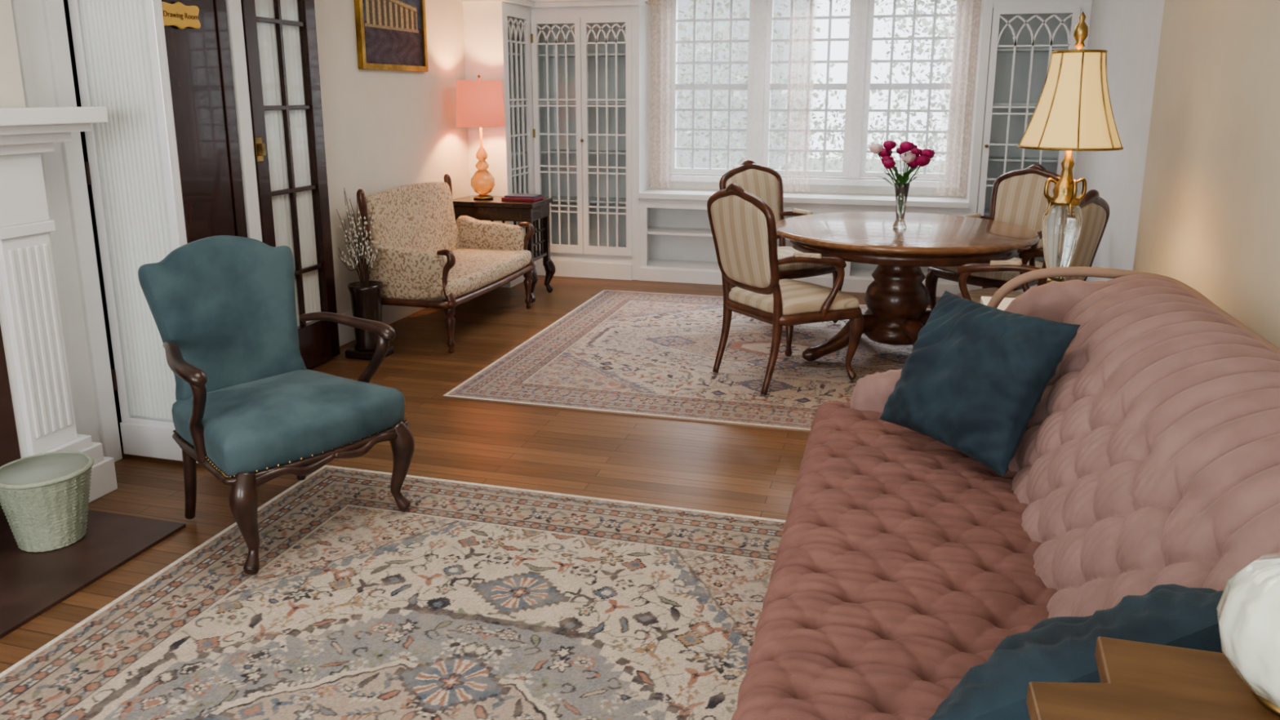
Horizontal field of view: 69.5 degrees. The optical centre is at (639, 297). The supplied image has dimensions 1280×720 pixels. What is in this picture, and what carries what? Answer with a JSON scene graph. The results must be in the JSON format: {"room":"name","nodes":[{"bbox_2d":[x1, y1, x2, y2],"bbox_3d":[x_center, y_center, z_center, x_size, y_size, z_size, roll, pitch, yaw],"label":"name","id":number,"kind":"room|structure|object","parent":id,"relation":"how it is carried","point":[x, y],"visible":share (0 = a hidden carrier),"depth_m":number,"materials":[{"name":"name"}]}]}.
{"room":"dining room","nodes":[
{"label":"dining room","id":0,"kind":"room"},
{"bbox_2d":[0,0,25,107],"bbox_3d":[-2.652,-0.232,1.977,0.269,2.599,2.800,3,13,15],"label":"wall","id":1,"kind":"structure","parent":0,"point":[11,91],"depth_m":3.15,"materials":[{"name":"paint"}]},
{"bbox_2d":[0,106,117,533],"bbox_3d":[-2.345,0.282,2.301,0.208,1.455,2.520,3,13,15],"label":"fireplace mantel","id":2,"kind":"object","parent":1,"relation":"attached to","point":[37,412],"visible":0.82,"depth_m":3.23,"materials":[{"name":"white paint"}]},
{"bbox_2d":[120,422,198,462],"bbox_3d":[-1.985,0.599,3.820,0.390,0.140,0.009,3,13,15],"label":"baseboard","id":3,"kind":"structure","parent":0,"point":[142,440],"depth_m":3.83,"materials":[{"name":"white paint"}]},
{"bbox_2d":[314,0,512,314],"bbox_3d":[-2.351,-0.625,3.750,0.120,2.600,9.260,3,13,15],"label":"wall","id":4,"kind":"structure","parent":0,"point":[384,130],"depth_m":5.94,"materials":[{"name":"paint"}]},
{"bbox_2d":[63,0,122,445],"bbox_3d":[-2.188,-0.572,4.093,0.019,2.350,0.910,3,13,15],"label":"trim","id":5,"kind":"structure","parent":4,"relation":"attached to","point":[65,2],"depth_m":3.83,"materials":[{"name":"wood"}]},
{"bbox_2d":[84,161,117,390],"bbox_3d":[-2.176,-0.466,3.638,0.018,1.740,0.012,3,13,15],"label":"hinges","id":6,"kind":"object","parent":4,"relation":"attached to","point":[86,163],"visible":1,"depth_m":3.64,"materials":[{"name":"black metal"}]},
{"bbox_2d":[67,0,186,428],"bbox_3d":[-1.977,-0.427,3.621,0.390,2.230,0.045,3,13,15],"label":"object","id":7,"kind":"object","parent":4,"relation":"attached to","point":[153,10],"visible":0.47,"depth_m":3.57,"materials":[{"name":"white paint"}]},
{"bbox_2d":[79,0,176,419],"bbox_3d":[-1.980,-0.503,3.594,0.306,2.050,0.008,3,13,15],"label":"curtain","id":8,"kind":"object","parent":7,"relation":"attached to","point":[116,40],"visible":0.77,"depth_m":3.60,"materials":[{"name":"white fabric"}]},
{"bbox_2d":[10,0,262,462],"bbox_3d":[-2.154,-0.569,3.961,0.154,2.400,1.320,3,13,15],"label":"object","id":9,"kind":"structure","parent":4,"relation":"attached to","point":[40,25],"depth_m":3.62,"materials":[{"name":"white paint"}]},
{"bbox_2d":[161,0,236,243],"bbox_3d":[-2.064,-0.541,4.138,0.040,2.230,0.750,3,13,15],"label":"door","id":10,"kind":"structure","parent":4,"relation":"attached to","point":[193,60],"depth_m":4.22,"materials":[{"name":"brown wood"}]},
{"bbox_2d":[161,1,200,29],"bbox_3d":[-2.012,-1.236,4.039,0.008,0.116,0.240,3,13,15],"label":"room sign","id":11,"kind":"object","parent":10,"relation":"attached to","point":[180,15],"visible":0.97,"depth_m":4.04,"materials":[{"name":"gold metal"}]},
{"bbox_2d":[213,0,247,237],"bbox_3d":[-2.041,-0.540,4.132,0.008,2.230,0.750,3,13,15],"label":"door frame","id":12,"kind":"structure","parent":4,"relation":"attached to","point":[220,5],"depth_m":4.39,"materials":[{"name":"brown wood"}]},
{"bbox_2d":[240,0,339,368],"bbox_3d":[-1.845,-0.726,4.859,0.045,2.280,0.580,3,13,15],"label":"glass-paned door","id":13,"kind":"structure","parent":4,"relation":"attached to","point":[318,340],"depth_m":4.96,"materials":[{"name":"brown wood"}]},
{"bbox_2d":[254,137,266,161],"bbox_3d":[-1.881,-0.736,4.580,0.031,0.120,0.050,3,13,15],"label":"latch","id":14,"kind":"object","parent":13,"relation":"attached to","point":[260,147],"visible":1,"depth_m":4.57,"materials":[{"name":"gold metal"}]},
{"bbox_2d":[254,0,320,326],"bbox_3d":[-1.871,-0.791,4.852,0.014,2.050,0.440,3,13,15],"label":"curtain","id":15,"kind":"object","parent":13,"relation":"attached to","point":[267,37],"visible":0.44,"depth_m":4.88,"materials":[{"name":"white fabric"}]},
{"bbox_2d":[354,0,428,71],"bbox_3d":[-1.598,-1.810,5.963,0.035,0.660,0.820,3,13,15],"label":"framed painting","id":16,"kind":"object","parent":4,"relation":"attached to","point":[392,35],"visible":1,"depth_m":5.97,"materials":[{"name":"wood"}]},
{"bbox_2d":[337,297,445,346],"bbox_3d":[-1.603,0.027,6.386,0.020,0.190,2.050,3,13,15],"label":"baseboard","id":17,"kind":"structure","parent":4,"relation":"attached to","point":[390,313],"depth_m":6.11,"materials":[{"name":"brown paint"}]},
{"bbox_2d":[0,275,940,673],"bbox_3d":[-0.143,0.837,3.393,4.690,0.100,9.360,3,13,15],"label":"floor","id":18,"kind":"structure","parent":0,"point":[713,467],"depth_m":3.92,"materials":[{"name":"brown wood"}]},
{"bbox_2d":[0,509,186,639],"bbox_3d":[-2.307,1.009,2.356,0.840,0.012,2.180,3,13,15],"label":"hearth slab","id":19,"kind":"object","parent":18,"relation":"on","point":[32,584],"visible":0.6,"depth_m":3.00,"materials":[{"name":"tile"}]},
{"bbox_2d":[0,451,93,552],"bbox_3d":[-2.007,0.697,3.126,0.300,0.264,0.300,3,13,15],"label":"basket","id":20,"kind":"object","parent":19,"relation":"on","point":[44,500],"visible":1,"depth_m":3.05,"materials":[{"name":"wicker"}]},
{"bbox_2d":[336,187,394,359],"bbox_3d":[-1.584,-0.133,5.245,0.254,0.994,0.317,3,13,15],"label":"vase","id":21,"kind":"object","parent":18,"relation":"on","point":[366,295],"visible":0.94,"depth_m":5.27,"materials":[{"name":"black ceramic"}]},
{"bbox_2d":[0,465,786,719],"bbox_3d":[-0.593,1.081,2.034,2.320,0.009,3.100,3,13,15],"label":"area rug","id":22,"kind":"object","parent":18,"relation":"on","point":[473,601],"visible":0.88,"depth_m":2.70,"materials":[{"name":"fabric"}]},
{"bbox_2d":[137,235,414,574],"bbox_3d":[-1.279,0.304,3.221,0.721,0.994,0.759,10,16,38],"label":"upholstered armchair","id":23,"kind":"object","parent":22,"relation":"on","point":[248,408],"visible":1,"depth_m":3.18,"materials":[{"name":"fabric"}]},
{"bbox_2d":[356,173,535,353],"bbox_3d":[-1.228,-0.280,6.015,0.692,0.950,1.344,3,13,15],"label":"settee","id":24,"kind":"object","parent":18,"relation":"on","point":[424,254],"visible":0.91,"depth_m":5.81,"materials":[{"name":"fabric"}]},
{"bbox_2d":[365,182,462,253],"bbox_3d":[-1.481,-0.453,6.049,0.166,0.578,1.162,3,13,15],"label":"settee back","id":25,"kind":"object","parent":24,"relation":"on","point":[420,215],"depth_m":6.00,"materials":[{"name":"fabric"}]},
{"bbox_2d":[438,248,531,298],"bbox_3d":[-1.190,-0.190,6.025,0.590,0.130,1.311,3,13,15],"label":"seat cushion","id":26,"kind":"object","parent":24,"relation":"on","point":[475,272],"depth_m":5.91,"materials":[{"name":"fabric"}]},
{"bbox_2d":[452,195,555,302],"bbox_3d":[-1.036,-0.376,6.939,0.702,0.731,0.452,3,13,15],"label":"side table","id":27,"kind":"object","parent":18,"relation":"on","point":[494,209],"visible":0.44,"depth_m":6.73,"materials":[{"name":"brown wood"}]},
{"bbox_2d":[456,75,505,199],"bbox_3d":[-1.170,-1.182,6.799,0.356,0.900,0.356,3,13,15],"label":"table lamp","id":28,"kind":"object","parent":27,"relation":"on","point":[479,103],"visible":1,"depth_m":6.63,"materials":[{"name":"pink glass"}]},
{"bbox_2d":[501,193,543,201],"bbox_3d":[-0.869,-0.744,6.821,0.260,0.036,0.180,3,13,15],"label":"books","id":29,"kind":"object","parent":27,"relation":"on","point":[513,197],"visible":1,"depth_m":6.75,"materials":[{"name":"red paper"}]},
{"bbox_2d":[459,0,651,288],"bbox_3d":[-0.610,-1.244,7.396,1.259,2.235,1.009,3,13,15],"label":"china cabinet","id":30,"kind":"object","parent":18,"relation":"on","point":[575,75],"visible":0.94,"depth_m":7.50,"materials":[{"name":"white paint"}]},
{"bbox_2d":[442,289,930,431],"bbox_3d":[0.854,0.310,5.523,3.100,0.009,2.680,3,13,15],"label":"area rug","id":31,"kind":"object","parent":18,"relation":"on","point":[648,354],"visible":0.56,"depth_m":5.19,"materials":[{"name":"fabric"}]},
{"bbox_2d":[719,159,844,323],"bbox_3d":[0.920,-0.364,6.086,0.677,1.054,0.685,-7,14,-30],"label":"armchair","id":32,"kind":"object","parent":31,"relation":"on","point":[764,182],"visible":0.26,"depth_m":6.20,"materials":[{"name":"fabric"}]},
{"bbox_2d":[725,168,779,222],"bbox_3d":[0.767,-0.638,6.241,0.471,0.472,0.128,-8,15,-34],"label":"chair back","id":33,"kind":"object","parent":32,"relation":"on","point":[764,184],"depth_m":6.25,"materials":[{"name":"fabric"}]},
{"bbox_2d":[706,182,863,395],"bbox_3d":[0.744,-0.095,4.870,0.685,1.054,0.677,-6,14,-25],"label":"armchair","id":34,"kind":"object","parent":31,"relation":"on","point":[743,226],"visible":1,"depth_m":4.67,"materials":[{"name":"fabric"}]},
{"bbox_2d":[711,195,770,288],"bbox_3d":[0.521,-0.294,4.686,0.128,0.472,0.471,-7,14,-29],"label":"cushion","id":35,"kind":"object","parent":34,"relation":"on","point":[740,227],"depth_m":4.64,"materials":[{"name":"fabric"}]},
{"bbox_2d":[775,211,1039,360],"bbox_3d":[1.482,-0.036,5.310,1.450,0.748,1.450,1,13,5],"label":"round pedestal table","id":36,"kind":"object","parent":31,"relation":"on","point":[897,301],"visible":0.81,"depth_m":5.15,"materials":[{"name":"brown wood"}]},
{"bbox_2d":[869,140,934,228],"bbox_3d":[1.444,-0.630,5.140,0.333,0.482,0.310,7,14,29],"label":"flower vase","id":37,"kind":"object","parent":36,"relation":"on","point":[913,159],"visible":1,"depth_m":5.11,"materials":[{"name":"clear glass"}]},
{"bbox_2d":[924,164,1060,311],"bbox_3d":[2.255,-0.296,5.779,0.685,1.054,0.677,-7,14,-29],"label":"armchair","id":38,"kind":"object","parent":31,"relation":"on","point":[1018,197],"visible":0.29,"depth_m":5.84,"materials":[{"name":"fabric"}]},
{"bbox_2d":[994,173,1054,248],"bbox_3d":[2.467,-0.557,5.877,0.128,0.472,0.471,-8,15,-33],"label":"cushion","id":39,"kind":"object","parent":38,"relation":"on","point":[1020,199],"depth_m":5.88,"materials":[{"name":"fabric"}]},
{"bbox_2d":[927,189,1110,319],"bbox_3d":[1.881,-0.039,4.618,0.677,1.054,0.685,-10,16,-37],"label":"armchair","id":40,"kind":"object","parent":31,"relation":"on","point":[1095,211],"visible":0.28,"depth_m":4.40,"materials":[{"name":"fabric"}]},
{"bbox_2d":[1064,202,1106,280],"bbox_3d":[2.061,-0.227,4.382,0.471,0.472,0.128,-11,17,-41],"label":"cushion","id":41,"kind":"object","parent":40,"relation":"on","point":[1093,227],"depth_m":4.37,"materials":[{"name":"fabric"}]},
{"bbox_2d":[638,188,968,297],"bbox_3d":[1.254,-0.461,7.364,2.520,0.720,0.399,3,13,15],"label":"bookshelf","id":42,"kind":"object","parent":18,"relation":"on","point":[682,247],"visible":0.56,"depth_m":7.44,"materials":[{"name":"white paint"}]},
{"bbox_2d":[980,296,1015,311],"bbox_3d":[1.592,0.390,3.588,0.520,0.690,0.440,3,13,15],"label":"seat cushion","id":43,"kind":"object","parent":18,"relation":"on","point":[984,300],"visible":0.07,"depth_m":3.69,"materials":[{"name":"fabric"}]},
{"bbox_2d":[1017,11,1124,283],"bbox_3d":[1.567,-0.480,3.381,0.351,1.095,0.351,-5,14,-23],"label":"brass table lamp","id":44,"kind":"object","parent":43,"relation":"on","point":[1073,112],"visible":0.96,"depth_m":3.27,"materials":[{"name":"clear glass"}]},
{"bbox_2d":[731,266,1279,719],"bbox_3d":[0.896,0.580,2.109,1.167,0.956,2.228,3,13,15],"label":"tufted sofa","id":45,"kind":"object","parent":18,"relation":"on","point":[1148,458],"visible":0.83,"depth_m":2.00,"materials":[{"name":"pink fabric"}]},
{"bbox_2d":[731,400,1057,719],"bbox_3d":[0.639,0.748,2.211,0.638,0.346,2.090,3,13,15],"label":"seat cushion","id":46,"kind":"object","parent":45,"relation":"on","point":[904,561],"depth_m":2.04,"materials":[{"name":"pink fabric"}]},
{"bbox_2d":[879,290,1080,476],"bbox_3d":[0.967,0.227,2.695,0.288,0.396,0.500,-6,14,-25],"label":"throw pillow","id":47,"kind":"object","parent":45,"relation":"on","point":[972,380],"visible":1,"depth_m":2.58,"materials":[{"name":"fabric"}]},
{"bbox_2d":[928,583,1223,719],"bbox_3d":[0.689,0.580,1.408,0.571,0.498,0.372,2,13,8],"label":"throw pillow","id":48,"kind":"object","parent":45,"relation":"on","point":[1062,649],"visible":0.63,"depth_m":1.26,"materials":[{"name":"fabric"}]},
{"bbox_2d":[1008,274,1279,618],"bbox_3d":[1.143,0.402,1.985,0.522,0.554,2.060,3,13,15],"label":"cushion","id":49,"kind":"object","parent":45,"relation":"on","point":[1148,458],"depth_m":1.95,"materials":[{"name":"pink fabric"}]},
{"bbox_2d":[965,0,1092,293],"bbox_3d":[2.802,-1.099,6.774,0.699,2.220,0.416,3,13,15],"label":"china cabinet","id":50,"kind":"object","parent":18,"relation":"on","point":[1016,39],"visible":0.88,"depth_m":6.74,"materials":[{"name":"white paint"}]},
{"bbox_2d":[1026,636,1279,719],"bbox_3d":[0.653,0.876,0.787,0.651,0.950,0.465,3,13,15],"label":"side table","id":51,"kind":"object","parent":18,"relation":"on","point":[1140,681],"visible":1,"depth_m":0.87,"materials":[{"name":"brown wood"}]},
{"bbox_2d":[1216,552,1279,716],"bbox_3d":[0.608,0.302,0.835,0.147,0.147,0.144,3,13,15],"label":"glass lamp","id":52,"kind":"object","parent":51,"relation":"on","point":[1248,608],"visible":1,"depth_m":0.82,"materials":[{"name":"white glass"}]},
{"bbox_2d":[645,0,980,196],"bbox_3d":[1.073,-1.448,7.474,4.440,2.600,0.120,3,13,15],"label":"wall","id":53,"kind":"structure","parent":0,"point":[655,55],"depth_m":7.42,"materials":[{"name":"paint"}]},
{"bbox_2d":[658,0,973,188],"bbox_3d":[1.329,-1.708,7.306,2.390,1.600,0.150,3,13,15],"label":"window","id":54,"kind":"structure","parent":53,"relation":"in","point":[862,6],"depth_m":7.29,"materials":[{"name":"white paint"}]},
{"bbox_3d":[1.275,-2.499,6.993,2.560,0.019,0.020,3,13,15],"label":"curtain rod","id":55,"kind":"object","parent":53,"relation":"attached to","visible":0},
{"bbox_2d":[648,0,671,186],"bbox_3d":[0.162,-1.736,7.478,0.190,1.680,0.044,3,13,15],"label":"sheer curtain","id":56,"kind":"object","parent":55,"relation":"hanging from","point":[654,0],"visible":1,"depth_m":7.50,"materials":[{"name":"fabric"}]},
{"bbox_2d":[785,0,816,190],"bbox_3d":[1.253,-1.668,7.172,0.200,1.680,0.044,3,13,15],"label":"sheer curtain","id":57,"kind":"object","parent":55,"relation":"hanging from","point":[804,0],"visible":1,"depth_m":7.18,"materials":[{"name":"fabric"}]},
{"bbox_2d":[937,4,977,193],"bbox_3d":[2.381,-1.601,6.867,0.220,1.680,0.044,3,13,15],"label":"sheer curtain","id":58,"kind":"object","parent":55,"relation":"hanging from","point":[972,4],"visible":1,"depth_m":6.88,"materials":[{"name":"fabric"}]},
{"bbox_2d":[1074,0,1164,281],"bbox_3d":[2.852,-0.991,5.406,0.120,2.600,3.210,3,13,15],"label":"wall","id":59,"kind":"structure","parent":0,"point":[1129,30],"depth_m":5.20,"materials":[{"name":"white paint"}]},
{"bbox_2d":[1133,0,1279,348],"bbox_3d":[1.523,-0.033,1.075,0.310,2.600,6.050,3,13,15],"label":"wall","id":60,"kind":"structure","parent":0,"point":[1209,219],"depth_m":3.08,"materials":[{"name":"beige paint"}]},
{"label":"outside","id":61,"kind":"structure","parent":0,"visible":0},
{"bbox_2d":[808,158,945,173],"bbox_3d":[5.085,-1.958,18.348,40.000,0.100,21.940,3,13,15],"label":"ground","id":62,"kind":"structure","parent":61,"point":[816,162],"depth_m":26.17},
{"bbox_2d":[676,0,814,170],"bbox_3d":[0.216,-5.620,21.015,7.600,5.900,6.800,3,13,15],"label":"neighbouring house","id":63,"kind":"structure","parent":62,"relation":"on","point":[802,47],"depth_m":17.89,"materials":[{"name":"white"}]},
{"bbox_2d":[676,0,956,173],"bbox_3d":[1.898,-2.982,12.084,11.079,4.484,3.086,3,13,15],"label":"shrubs","id":64,"kind":"object","parent":62,"relation":"on","point":[725,32],"visible":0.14,"depth_m":11.93,"materials":[{"name":"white plant"}]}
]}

